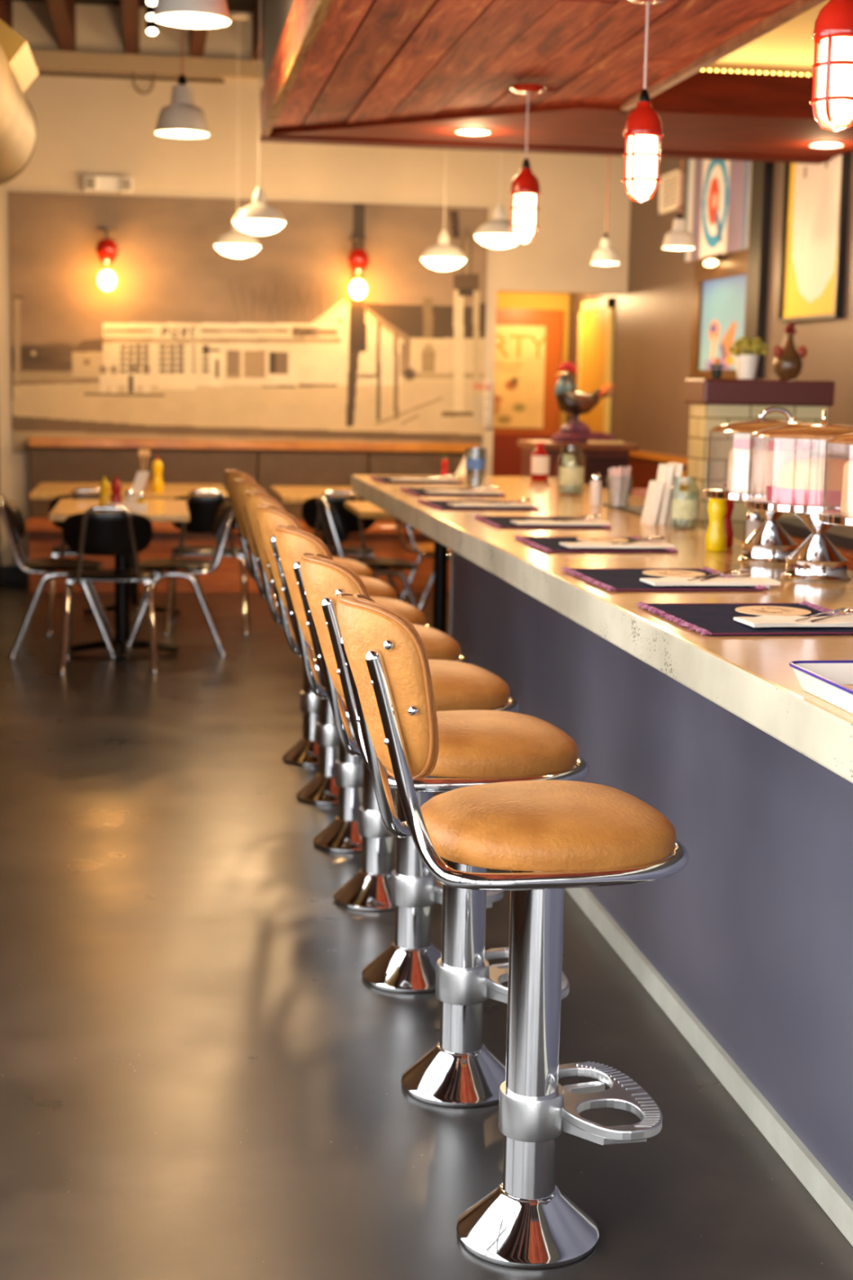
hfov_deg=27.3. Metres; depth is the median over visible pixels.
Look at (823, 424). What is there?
cake dome
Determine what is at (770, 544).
cake stand
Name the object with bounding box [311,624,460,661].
seat cushion
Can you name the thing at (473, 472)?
shaker
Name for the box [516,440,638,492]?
stand
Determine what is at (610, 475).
straw
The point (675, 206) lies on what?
air vent
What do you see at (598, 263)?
diffuser
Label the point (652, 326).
wall
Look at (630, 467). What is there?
straw
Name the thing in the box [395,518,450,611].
dining chair
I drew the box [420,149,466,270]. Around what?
pendant
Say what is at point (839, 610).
fork
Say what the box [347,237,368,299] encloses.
wall sconce
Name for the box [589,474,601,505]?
shaker
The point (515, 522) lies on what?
napkin
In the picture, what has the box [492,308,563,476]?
door
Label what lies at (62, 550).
dining chair
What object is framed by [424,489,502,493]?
napkin
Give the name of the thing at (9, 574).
baseboard
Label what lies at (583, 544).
napkin
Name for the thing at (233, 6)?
ceiling
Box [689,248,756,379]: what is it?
framed picture
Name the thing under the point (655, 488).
menu card
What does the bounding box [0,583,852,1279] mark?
floor
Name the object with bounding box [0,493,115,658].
dining chair
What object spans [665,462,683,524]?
menu card
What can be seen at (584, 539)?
coaster
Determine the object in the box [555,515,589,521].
fork
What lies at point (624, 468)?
straw
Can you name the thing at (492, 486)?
spoon
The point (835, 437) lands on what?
cake dome
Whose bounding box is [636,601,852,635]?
placemat
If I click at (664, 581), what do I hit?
napkin
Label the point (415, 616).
seat cushion
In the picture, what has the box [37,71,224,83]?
conduit pipe
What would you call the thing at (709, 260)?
picture light
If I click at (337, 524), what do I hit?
dining chair
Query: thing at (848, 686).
paper liner
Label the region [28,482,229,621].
dining table
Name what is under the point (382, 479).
placemat
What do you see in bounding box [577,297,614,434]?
door
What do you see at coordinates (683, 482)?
bottle
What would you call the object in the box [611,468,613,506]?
straw
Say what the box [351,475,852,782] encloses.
countertop
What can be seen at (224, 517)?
dining chair
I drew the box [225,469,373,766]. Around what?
bar stool
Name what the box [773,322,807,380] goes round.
figurine
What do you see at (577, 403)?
rooster figurine
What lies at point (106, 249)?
wall sconce
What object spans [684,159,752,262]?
poster
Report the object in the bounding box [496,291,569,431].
wall
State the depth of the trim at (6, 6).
10.92 m
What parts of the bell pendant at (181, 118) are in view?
lamp shade, cord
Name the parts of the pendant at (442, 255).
lamp shade, cord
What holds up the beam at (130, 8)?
attached to the wall at (86, 126)
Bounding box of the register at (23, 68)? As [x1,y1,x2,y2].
[0,19,38,93]
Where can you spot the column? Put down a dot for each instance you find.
(762, 183)
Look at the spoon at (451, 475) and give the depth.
8.00 m
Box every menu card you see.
[131,471,149,503]
[455,451,476,475]
[640,480,664,525]
[655,463,674,524]
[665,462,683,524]
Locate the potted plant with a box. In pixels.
[728,336,768,379]
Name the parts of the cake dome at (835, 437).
lid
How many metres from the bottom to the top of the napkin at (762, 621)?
0.009 m
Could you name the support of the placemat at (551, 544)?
on the bar counter at (746, 948)
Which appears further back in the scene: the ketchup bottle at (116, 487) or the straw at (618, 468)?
the ketchup bottle at (116, 487)
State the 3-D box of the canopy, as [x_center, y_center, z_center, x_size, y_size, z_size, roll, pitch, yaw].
[1.132,-1.604,4.769,2.732,0.770,7.450,0,8,-9]
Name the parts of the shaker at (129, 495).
glass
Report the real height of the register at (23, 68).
0.241 m
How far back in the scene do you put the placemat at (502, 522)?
5.67 m
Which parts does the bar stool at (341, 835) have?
tubular frame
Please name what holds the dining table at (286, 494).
on the floor
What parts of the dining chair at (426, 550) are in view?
backrest, leg, frame, seat, leg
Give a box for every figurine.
[555,361,615,431]
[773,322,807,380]
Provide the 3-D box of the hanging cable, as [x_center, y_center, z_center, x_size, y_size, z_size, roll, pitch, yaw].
[-1.848,-3.662,11.492,0.151,0.193,0.016,0,8,-9]
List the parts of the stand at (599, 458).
door, door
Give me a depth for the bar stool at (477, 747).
3.44 m
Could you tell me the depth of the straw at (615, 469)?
6.47 m
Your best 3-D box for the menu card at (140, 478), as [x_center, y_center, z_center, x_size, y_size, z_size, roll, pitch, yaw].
[-1.405,-0.723,8.528,0.122,0.190,0.004,0,8,-9]
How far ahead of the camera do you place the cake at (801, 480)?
4.12 m
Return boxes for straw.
[608,468,613,506]
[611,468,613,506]
[612,469,614,506]
[613,468,616,506]
[616,467,619,506]
[616,469,617,502]
[617,466,622,506]
[620,466,626,506]
[622,466,630,506]
[625,466,631,506]
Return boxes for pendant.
[153,0,230,28]
[155,26,208,137]
[213,12,261,257]
[231,0,285,234]
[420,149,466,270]
[474,151,519,248]
[591,155,619,264]
[662,158,694,249]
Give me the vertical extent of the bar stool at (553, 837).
1.072 m
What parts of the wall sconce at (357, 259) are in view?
arm, bulb, lamp shade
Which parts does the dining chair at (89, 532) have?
leg, leg, backrest, frame, under frame, seat, leg, leg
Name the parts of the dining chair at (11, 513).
backrest, frame, leg, leg, under frame, seat, leg, leg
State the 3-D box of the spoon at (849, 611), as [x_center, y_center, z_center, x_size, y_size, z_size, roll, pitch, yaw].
[0.785,-0.049,3.363,0.162,0.021,0.034,-6,11,-38]
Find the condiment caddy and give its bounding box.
[106,501,146,512]
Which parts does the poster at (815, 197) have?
frame, frame, frame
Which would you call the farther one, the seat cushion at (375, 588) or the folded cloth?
the folded cloth
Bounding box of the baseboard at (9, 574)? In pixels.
[0,565,29,583]
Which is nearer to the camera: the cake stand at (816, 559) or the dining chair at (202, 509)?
the cake stand at (816, 559)
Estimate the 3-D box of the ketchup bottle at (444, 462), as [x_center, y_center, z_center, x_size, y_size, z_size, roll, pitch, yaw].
[0.114,-1.081,11.007,0.046,0.144,0.046,0,8,-9]
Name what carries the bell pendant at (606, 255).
hanging from the ceiling at (233, 6)
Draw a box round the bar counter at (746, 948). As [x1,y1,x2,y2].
[351,475,852,1246]
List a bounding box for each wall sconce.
[95,227,118,290]
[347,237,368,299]
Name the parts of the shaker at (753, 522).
glass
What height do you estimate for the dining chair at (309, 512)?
0.801 m
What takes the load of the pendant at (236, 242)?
hanging from the trim at (255, 11)
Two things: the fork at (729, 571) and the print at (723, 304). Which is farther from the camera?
the print at (723, 304)
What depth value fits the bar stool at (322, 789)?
5.88 m
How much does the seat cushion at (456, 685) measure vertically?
0.080 m
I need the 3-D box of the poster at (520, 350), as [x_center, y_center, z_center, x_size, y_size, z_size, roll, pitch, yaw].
[0.598,-2.077,13.881,0.722,0.800,0.013,0,8,-9]
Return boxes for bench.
[24,436,479,592]
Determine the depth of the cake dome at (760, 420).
4.57 m
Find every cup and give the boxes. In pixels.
[137,448,150,491]
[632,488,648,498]
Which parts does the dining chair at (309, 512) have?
backrest, frame, seat, under frame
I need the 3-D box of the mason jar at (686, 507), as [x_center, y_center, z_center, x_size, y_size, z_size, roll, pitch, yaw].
[0.824,-0.438,5.617,0.096,0.165,0.097,0,8,-9]
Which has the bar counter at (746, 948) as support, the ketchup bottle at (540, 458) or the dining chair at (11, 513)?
the ketchup bottle at (540, 458)
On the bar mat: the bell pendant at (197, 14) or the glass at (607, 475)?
the glass at (607, 475)
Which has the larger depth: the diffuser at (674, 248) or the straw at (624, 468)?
the diffuser at (674, 248)
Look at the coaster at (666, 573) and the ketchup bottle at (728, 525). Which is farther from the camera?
the ketchup bottle at (728, 525)
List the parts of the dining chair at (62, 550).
leg, seat, under frame, backrest, frame, leg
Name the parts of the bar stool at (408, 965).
tubular frame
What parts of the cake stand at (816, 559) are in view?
plate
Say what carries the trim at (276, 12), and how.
attached to the ceiling at (233, 6)
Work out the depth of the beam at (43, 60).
11.46 m
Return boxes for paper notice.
[472,379,493,430]
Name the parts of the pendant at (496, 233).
lamp shade, cord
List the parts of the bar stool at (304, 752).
tubular frame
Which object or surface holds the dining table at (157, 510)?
on the floor
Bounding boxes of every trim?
[0,0,13,29]
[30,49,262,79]
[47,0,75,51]
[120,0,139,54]
[189,27,208,57]
[251,0,263,60]
[262,0,294,84]
[629,450,688,465]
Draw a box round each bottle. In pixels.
[99,475,110,505]
[110,475,121,503]
[151,454,163,491]
[440,455,448,475]
[530,441,550,480]
[677,469,687,499]
[705,485,727,551]
[723,483,733,546]
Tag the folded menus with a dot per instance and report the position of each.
(588, 442)
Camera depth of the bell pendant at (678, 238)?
8.95 m
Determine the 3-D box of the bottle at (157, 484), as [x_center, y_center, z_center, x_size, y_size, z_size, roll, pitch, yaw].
[-1.539,-0.953,10.053,0.067,0.207,0.067,0,8,-9]
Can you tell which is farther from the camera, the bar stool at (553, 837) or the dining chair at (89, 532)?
the dining chair at (89, 532)
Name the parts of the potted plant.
pot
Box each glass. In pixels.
[465,448,486,486]
[606,475,632,508]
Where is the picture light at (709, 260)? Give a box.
[702,253,723,266]
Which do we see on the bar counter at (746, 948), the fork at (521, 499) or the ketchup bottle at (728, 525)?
the ketchup bottle at (728, 525)
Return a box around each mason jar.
[556,445,584,495]
[668,475,700,529]
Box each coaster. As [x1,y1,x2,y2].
[576,537,628,542]
[642,569,705,577]
[735,605,811,616]
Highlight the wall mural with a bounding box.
[8,191,488,458]
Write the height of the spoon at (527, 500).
0.021 m
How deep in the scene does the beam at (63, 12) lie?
10.64 m
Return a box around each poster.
[493,324,548,428]
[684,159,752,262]
[777,151,851,322]
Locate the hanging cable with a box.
[132,71,155,94]
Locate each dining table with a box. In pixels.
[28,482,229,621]
[48,498,190,661]
[271,485,359,545]
[344,501,448,635]
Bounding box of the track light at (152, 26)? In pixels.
[145,0,158,35]
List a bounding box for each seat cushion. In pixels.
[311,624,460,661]
[332,557,373,577]
[344,659,510,711]
[358,575,397,599]
[369,596,426,626]
[420,780,676,871]
[428,710,578,777]
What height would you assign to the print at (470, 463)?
0.045 m
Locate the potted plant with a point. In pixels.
(746, 364)
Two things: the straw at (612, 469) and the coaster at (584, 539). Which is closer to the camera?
the coaster at (584, 539)
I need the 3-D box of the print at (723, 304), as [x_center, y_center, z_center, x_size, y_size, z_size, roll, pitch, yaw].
[1.707,-1.815,10.101,0.001,0.520,0.840,0,8,-9]
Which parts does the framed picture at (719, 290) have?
frame, frame, frame, frame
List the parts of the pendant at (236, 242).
lamp shade, cord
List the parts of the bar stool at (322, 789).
tubular frame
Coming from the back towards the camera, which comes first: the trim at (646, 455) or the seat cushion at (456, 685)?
the trim at (646, 455)
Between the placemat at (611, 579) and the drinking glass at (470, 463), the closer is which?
the placemat at (611, 579)
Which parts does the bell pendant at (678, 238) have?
lamp shade, cord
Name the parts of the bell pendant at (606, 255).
lamp shade, cord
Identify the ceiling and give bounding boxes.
[12,0,255,13]
[700,0,830,75]
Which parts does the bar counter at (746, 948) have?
corner trim, panel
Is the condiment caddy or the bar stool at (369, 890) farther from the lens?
the condiment caddy
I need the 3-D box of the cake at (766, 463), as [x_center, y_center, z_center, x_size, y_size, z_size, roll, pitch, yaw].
[0.906,-0.458,4.594,0.234,0.132,0.234,0,8,-9]
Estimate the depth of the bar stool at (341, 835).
5.29 m
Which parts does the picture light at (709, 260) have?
bulb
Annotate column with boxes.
[743,161,773,378]
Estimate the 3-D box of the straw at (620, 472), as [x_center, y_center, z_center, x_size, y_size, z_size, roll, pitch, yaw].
[0.713,-0.565,6.473,0.007,0.148,0.022,1,8,-2]
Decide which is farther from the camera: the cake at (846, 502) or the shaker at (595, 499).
the shaker at (595, 499)
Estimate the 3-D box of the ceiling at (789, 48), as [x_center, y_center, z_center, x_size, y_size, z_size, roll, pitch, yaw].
[1.395,-2.626,7.839,1.325,0.429,1.170,0,8,-9]
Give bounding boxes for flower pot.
[709,358,724,378]
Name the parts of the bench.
panel, panel, seat, rail, panel, panel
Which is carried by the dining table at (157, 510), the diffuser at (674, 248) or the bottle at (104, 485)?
the bottle at (104, 485)
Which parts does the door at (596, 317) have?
panel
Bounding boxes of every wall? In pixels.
[0,0,630,565]
[0,535,0,584]
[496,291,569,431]
[565,151,852,461]
[684,377,835,540]
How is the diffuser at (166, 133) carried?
attached to the bell pendant at (181, 118)
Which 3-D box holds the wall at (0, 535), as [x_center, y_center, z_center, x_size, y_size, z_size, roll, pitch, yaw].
[-1.734,-1.132,4.114,0.120,3.780,15.300,0,8,-9]
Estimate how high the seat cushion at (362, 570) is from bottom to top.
0.080 m
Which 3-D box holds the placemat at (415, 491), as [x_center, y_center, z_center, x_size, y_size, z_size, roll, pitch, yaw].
[0.104,-0.609,7.224,0.382,0.011,0.434,0,8,-9]
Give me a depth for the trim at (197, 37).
11.01 m
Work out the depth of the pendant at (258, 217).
8.87 m
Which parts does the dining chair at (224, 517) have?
leg, leg, under frame, seat, leg, leg, frame, backrest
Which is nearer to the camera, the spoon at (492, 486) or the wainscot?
the spoon at (492, 486)
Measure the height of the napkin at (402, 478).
0.009 m
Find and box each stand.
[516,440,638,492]
[703,486,798,564]
[743,496,851,582]
[817,509,852,527]
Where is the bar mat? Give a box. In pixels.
[602,502,695,525]
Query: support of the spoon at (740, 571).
on the napkin at (664, 581)
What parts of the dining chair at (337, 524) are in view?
frame, backrest, leg, seat, under frame, leg, leg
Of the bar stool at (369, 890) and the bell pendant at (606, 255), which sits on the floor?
the bar stool at (369, 890)
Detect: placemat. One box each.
[368,475,463,483]
[399,486,506,496]
[417,498,540,510]
[474,514,612,528]
[514,534,678,552]
[561,566,768,591]
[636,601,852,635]
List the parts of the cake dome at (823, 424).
lid, handle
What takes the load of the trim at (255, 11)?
attached to the wall at (86, 126)
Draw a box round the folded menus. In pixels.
[587,440,623,444]
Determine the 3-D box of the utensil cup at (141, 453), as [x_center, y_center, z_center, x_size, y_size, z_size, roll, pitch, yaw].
[-1.621,-0.972,10.058,0.079,0.239,0.079,6,9,28]
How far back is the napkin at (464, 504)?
6.36 m
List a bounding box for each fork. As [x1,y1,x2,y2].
[461,486,489,491]
[491,498,522,504]
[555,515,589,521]
[612,536,651,544]
[686,569,733,580]
[793,607,847,621]
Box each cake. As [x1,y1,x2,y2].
[727,438,818,492]
[766,457,848,504]
[840,460,852,514]
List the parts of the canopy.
recessed downlight, globe, caged pendant, cord, wood canopy, globe, caged pendant, cord, rope light, recessed downlight, globe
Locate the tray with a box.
[789,660,852,714]
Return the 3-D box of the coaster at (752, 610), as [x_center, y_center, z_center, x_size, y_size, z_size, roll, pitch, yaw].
[0.697,-0.059,3.537,0.150,0.003,0.150,0,8,-9]
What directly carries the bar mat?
on the bar counter at (746, 948)
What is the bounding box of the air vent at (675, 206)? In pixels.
[658,168,683,214]
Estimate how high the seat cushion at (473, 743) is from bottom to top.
0.080 m
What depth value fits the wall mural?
11.85 m
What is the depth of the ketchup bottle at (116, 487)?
8.47 m
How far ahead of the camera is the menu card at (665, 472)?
5.75 m
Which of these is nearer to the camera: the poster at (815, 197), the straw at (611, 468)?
the straw at (611, 468)
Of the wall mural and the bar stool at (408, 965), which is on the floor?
the bar stool at (408, 965)
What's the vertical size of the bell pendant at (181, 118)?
0.853 m
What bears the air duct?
hanging from the ceiling at (233, 6)
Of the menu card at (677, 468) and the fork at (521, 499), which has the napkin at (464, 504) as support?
the fork at (521, 499)
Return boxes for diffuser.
[155,13,228,26]
[156,130,207,136]
[595,262,615,264]
[666,247,692,249]
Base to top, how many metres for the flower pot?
0.083 m
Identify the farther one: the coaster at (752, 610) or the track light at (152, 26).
the track light at (152, 26)
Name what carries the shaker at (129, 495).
in the condiment caddy
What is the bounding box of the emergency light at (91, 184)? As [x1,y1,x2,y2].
[83,175,133,193]
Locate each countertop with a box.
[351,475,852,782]
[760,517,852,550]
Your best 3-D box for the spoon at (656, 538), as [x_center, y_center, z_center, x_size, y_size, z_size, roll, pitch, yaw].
[0.603,-0.278,4.896,0.162,0.021,0.034,-5,10,-37]
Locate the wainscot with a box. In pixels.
[627,455,688,495]
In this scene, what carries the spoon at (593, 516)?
on the napkin at (515, 522)
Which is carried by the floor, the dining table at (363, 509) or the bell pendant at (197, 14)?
the dining table at (363, 509)
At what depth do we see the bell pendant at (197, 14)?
6.16 m
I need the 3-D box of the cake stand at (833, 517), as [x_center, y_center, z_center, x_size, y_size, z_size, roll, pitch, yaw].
[1.028,-0.180,3.816,0.356,0.185,0.356,0,8,-9]
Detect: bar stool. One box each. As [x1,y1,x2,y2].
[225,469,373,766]
[233,479,400,805]
[244,490,431,853]
[256,504,469,911]
[275,524,519,993]
[299,552,589,1107]
[336,592,688,1268]
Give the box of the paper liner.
[840,684,852,689]
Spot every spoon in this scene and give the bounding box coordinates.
[430,474,459,479]
[467,485,499,491]
[498,497,533,505]
[561,514,601,521]
[621,535,664,544]
[698,568,750,581]
[808,607,852,622]
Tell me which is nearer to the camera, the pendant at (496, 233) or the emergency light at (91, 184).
the pendant at (496, 233)
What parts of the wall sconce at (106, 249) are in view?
lamp shade, bulb, arm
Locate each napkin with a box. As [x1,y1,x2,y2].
[389,477,458,480]
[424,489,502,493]
[447,502,533,506]
[510,520,609,524]
[559,541,674,548]
[640,577,780,586]
[733,614,852,627]
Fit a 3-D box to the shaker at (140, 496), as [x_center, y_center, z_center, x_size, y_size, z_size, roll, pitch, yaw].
[-1.376,-0.664,8.485,0.042,0.087,0.042,0,8,-9]
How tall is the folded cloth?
0.058 m
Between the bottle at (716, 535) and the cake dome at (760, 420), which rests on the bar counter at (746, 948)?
the bottle at (716, 535)
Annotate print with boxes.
[465,457,485,469]
[699,274,746,369]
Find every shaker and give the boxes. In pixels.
[124,489,134,503]
[137,493,145,503]
[471,469,477,475]
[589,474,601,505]
[745,511,760,539]
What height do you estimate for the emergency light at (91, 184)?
0.105 m
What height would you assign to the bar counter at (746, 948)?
0.949 m
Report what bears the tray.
on the bar counter at (746, 948)
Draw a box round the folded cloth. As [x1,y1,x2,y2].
[551,431,617,442]
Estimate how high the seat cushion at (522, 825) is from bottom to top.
0.080 m
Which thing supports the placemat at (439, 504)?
on the bar counter at (746, 948)
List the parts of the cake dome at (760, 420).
lid, handle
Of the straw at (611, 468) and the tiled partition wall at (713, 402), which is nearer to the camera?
the straw at (611, 468)
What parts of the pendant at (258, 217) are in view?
lamp shade, cord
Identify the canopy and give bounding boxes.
[258,0,852,243]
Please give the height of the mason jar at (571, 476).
0.200 m
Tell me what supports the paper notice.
attached to the wall at (86, 126)
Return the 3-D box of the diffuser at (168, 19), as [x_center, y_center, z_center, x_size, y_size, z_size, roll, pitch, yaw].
[-0.831,-2.194,6.233,0.256,0.014,0.256,0,8,-9]
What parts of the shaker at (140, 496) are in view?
glass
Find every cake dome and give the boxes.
[706,406,842,488]
[747,408,852,499]
[822,432,852,512]
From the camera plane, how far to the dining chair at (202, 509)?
9.62 m
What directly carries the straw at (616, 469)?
in the glass at (607, 475)
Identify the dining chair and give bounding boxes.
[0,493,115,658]
[45,488,131,635]
[57,505,158,674]
[125,501,234,657]
[163,489,250,635]
[301,489,376,578]
[315,495,419,609]
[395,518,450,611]
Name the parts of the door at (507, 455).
panel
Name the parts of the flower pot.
pot, flower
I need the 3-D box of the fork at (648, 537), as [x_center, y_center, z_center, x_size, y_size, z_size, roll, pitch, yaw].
[0.573,-0.278,4.909,0.160,0.015,0.016,-6,11,-40]
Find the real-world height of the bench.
0.984 m
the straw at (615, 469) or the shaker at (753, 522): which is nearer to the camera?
the shaker at (753, 522)
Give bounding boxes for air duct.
[0,19,38,185]
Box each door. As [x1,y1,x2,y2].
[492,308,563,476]
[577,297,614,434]
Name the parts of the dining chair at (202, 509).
leg, leg, backrest, frame, under frame, seat, leg, leg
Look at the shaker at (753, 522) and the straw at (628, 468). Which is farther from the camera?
the straw at (628, 468)
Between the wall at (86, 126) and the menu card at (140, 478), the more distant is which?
the wall at (86, 126)
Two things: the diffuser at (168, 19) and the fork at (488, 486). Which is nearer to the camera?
the diffuser at (168, 19)

